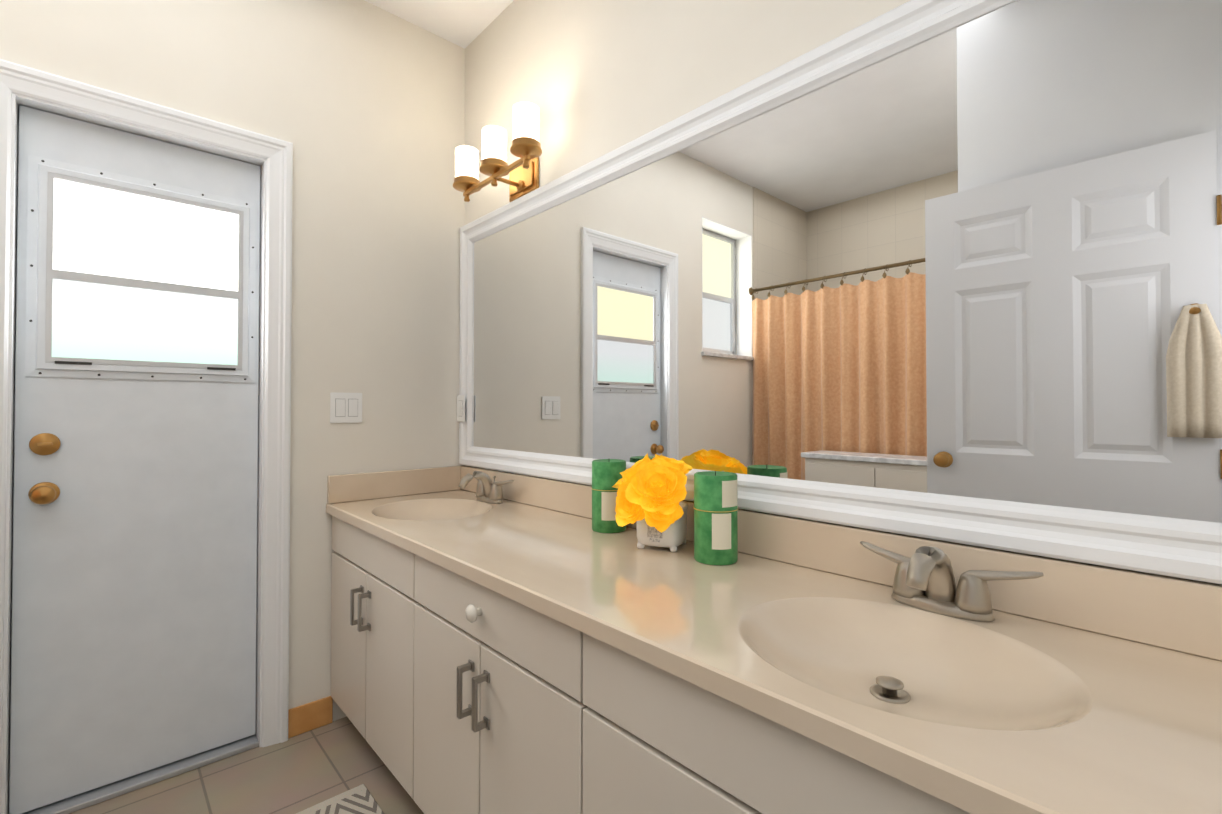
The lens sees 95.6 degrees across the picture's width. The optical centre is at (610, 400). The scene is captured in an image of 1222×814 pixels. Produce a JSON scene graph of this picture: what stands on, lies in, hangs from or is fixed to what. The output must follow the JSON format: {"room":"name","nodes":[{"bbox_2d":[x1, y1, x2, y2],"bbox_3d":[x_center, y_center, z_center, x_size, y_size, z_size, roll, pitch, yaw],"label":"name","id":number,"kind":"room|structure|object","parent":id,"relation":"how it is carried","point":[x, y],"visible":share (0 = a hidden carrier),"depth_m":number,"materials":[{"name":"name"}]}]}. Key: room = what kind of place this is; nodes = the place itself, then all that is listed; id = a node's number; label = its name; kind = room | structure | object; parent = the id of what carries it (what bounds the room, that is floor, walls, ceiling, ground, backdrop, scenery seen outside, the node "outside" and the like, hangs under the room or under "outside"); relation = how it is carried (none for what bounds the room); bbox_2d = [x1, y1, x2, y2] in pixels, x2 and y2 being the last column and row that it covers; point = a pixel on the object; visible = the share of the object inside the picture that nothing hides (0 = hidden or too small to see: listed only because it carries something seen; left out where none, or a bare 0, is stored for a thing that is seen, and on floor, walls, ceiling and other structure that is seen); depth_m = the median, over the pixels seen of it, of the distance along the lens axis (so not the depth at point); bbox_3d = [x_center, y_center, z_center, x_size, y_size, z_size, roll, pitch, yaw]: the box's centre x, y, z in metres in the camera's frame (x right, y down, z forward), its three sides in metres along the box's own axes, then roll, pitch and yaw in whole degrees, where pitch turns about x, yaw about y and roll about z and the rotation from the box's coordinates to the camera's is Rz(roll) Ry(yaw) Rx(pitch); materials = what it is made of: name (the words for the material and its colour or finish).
{"room":"bathroom","nodes":[
{"label":"bathroom","id":0,"kind":"room"},
{"bbox_2d":[0,0,464,720],"bbox_3d":[-1.863,-0.197,1.500,3.333,2.800,0.200,1,-1,-43],"label":"wall","id":1,"kind":"structure","parent":0,"point":[360,104],"depth_m":2.11,"materials":[{"name":"paint"}]},
{"bbox_2d":[9,105,259,813],"bbox_3d":[-1.473,0.166,1.770,0.596,2.030,0.113,1,-1,-43],"label":"exterior door","id":2,"kind":"structure","parent":1,"relation":"in","point":[134,586],"depth_m":1.74,"materials":[{"name":"paint"}]},
{"bbox_2d":[22,734,258,813],"bbox_3d":[-1.496,1.198,1.781,0.602,0.018,0.135,1,-1,-43],"label":"threshold","id":3,"kind":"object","parent":1,"relation":"attached to","point":[116,789],"depth_m":1.75,"materials":[{"name":"silver metal"}]},
{"bbox_2d":[0,59,292,813],"bbox_3d":[-1.508,0.136,1.808,0.770,2.142,0.222,1,-1,-43],"label":"door frame","id":4,"kind":"structure","parent":1,"relation":"attached to","point":[23,80],"depth_m":1.93,"materials":[{"name":"white wood"}]},
{"bbox_2d":[288,696,332,737],"bbox_3d":[-1.702,1.153,1.487,1.773,0.100,0.010,1,-1,-43],"label":"baseboard","id":5,"kind":"structure","parent":1,"relation":"attached to","point":[307,717],"depth_m":2.03,"materials":[{"name":"wood"}]},
{"bbox_2d":[330,392,361,422],"bbox_3d":[-1.017,0.026,2.131,0.116,0.116,0.010,1,-1,-43],"label":"switch plate","id":6,"kind":"object","parent":1,"relation":"attached to","point":[345,407],"visible":1,"depth_m":2.13,"materials":[{"name":"white plastic"}]},
{"bbox_2d":[69,717,423,813],"bbox_3d":[-0.876,1.213,0.406,3.333,0.050,3.120,1,-1,-43],"label":"floor","id":7,"kind":"structure","parent":0,"point":[300,772],"depth_m":1.75,"materials":[{"name":"tile"}]},
{"bbox_2d":[296,784,383,813],"bbox_3d":[-0.443,1.191,0.953,0.570,0.008,1.600,1,-1,-43],"label":"rug","id":8,"kind":"object","parent":7,"relation":"on","point":[359,799],"visible":1,"depth_m":1.64,"materials":[{"name":"beige fabric"}]},
{"bbox_2d":[326,465,1221,813],"bbox_3d":[0.009,0.735,1.304,0.578,0.929,2.597,1,-1,-43],"label":"bathroom vanity","id":9,"kind":"object","parent":7,"relation":"on","point":[532,645],"visible":1,"depth_m":0.94,"materials":[{"name":"stone"}]},
{"bbox_2d":[458,471,513,503],"bbox_3d":[-0.505,0.325,2.103,0.156,0.121,0.292,1,-1,-43],"label":"faucet","id":10,"kind":"object","parent":9,"relation":"on","point":[488,490],"visible":1,"depth_m":2.09,"materials":[{"name":"silver metal"}]},
{"bbox_2d":[591,459,625,532],"bbox_3d":[-0.006,0.275,1.632,0.106,0.209,0.106,1,-1,-43],"label":"candle","id":11,"kind":"object","parent":9,"relation":"on","point":[606,475],"visible":0.73,"depth_m":1.59,"materials":[{"name":"green wax"}]},
{"bbox_2d":[612,453,692,551],"bbox_3d":[0.107,0.257,1.427,0.211,0.238,0.247,1,-1,-43],"label":"flower pot","id":12,"kind":"object","parent":9,"relation":"on","point":[651,494],"visible":1,"depth_m":1.38,"materials":[{"name":"ceramic"}]},
{"bbox_2d":[693,471,738,565],"bbox_3d":[0.247,0.270,1.308,0.106,0.209,0.106,1,-1,-43],"label":"candle","id":13,"kind":"object","parent":9,"relation":"on","point":[715,507],"visible":1,"depth_m":1.26,"materials":[{"name":"green wax"}]},
{"bbox_2d":[860,541,1043,621],"bbox_3d":[0.551,0.310,0.955,0.156,0.121,0.292,1,-1,-43],"label":"faucet","id":14,"kind":"object","parent":9,"relation":"on","point":[924,577],"visible":1,"depth_m":0.94,"materials":[{"name":"silver metal"}]},
{"bbox_2d":[364,0,513,48],"bbox_3d":[-0.876,-1.637,0.444,3.333,0.050,3.120,1,-1,-43],"label":"ceiling","id":15,"kind":"structure","parent":0,"point":[464,24],"depth_m":2.27,"materials":[{"name":"paint"}]},
{"bbox_2d":[464,0,1221,584],"bbox_3d":[0.375,-0.198,1.438,0.120,2.800,2.920,1,-1,-43],"label":"wall","id":16,"kind":"structure","parent":0,"point":[592,80],"depth_m":1.75,"materials":[{"name":"paint"}]},
{"bbox_2d":[453,102,541,201],"bbox_3d":[-0.399,-0.888,2.061,0.188,0.205,0.522,1,-1,-43],"label":"sconce","id":17,"kind":"object","parent":16,"relation":"attached to","point":[523,170],"visible":1,"depth_m":2.01,"materials":[{"name":"white glass"}]},
{"bbox_2d":[459,0,1221,583],"bbox_3d":[0.207,-0.257,1.510,0.026,1.050,2.572,1,-1,-43],"label":"mirror","id":18,"kind":"object","parent":16,"relation":"attached to","point":[947,270],"visible":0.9,"depth_m":1.09,"materials":[{"name":"clear glass"}]},
{"bbox_2d":[457,395,464,421],"bbox_3d":[-0.657,0.033,2.418,0.010,0.116,0.070,1,-1,-43],"label":"outlet","id":19,"kind":"object","parent":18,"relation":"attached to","point":[460,408],"visible":1,"depth_m":2.41,"materials":[{"name":"white plastic"}]}
]}

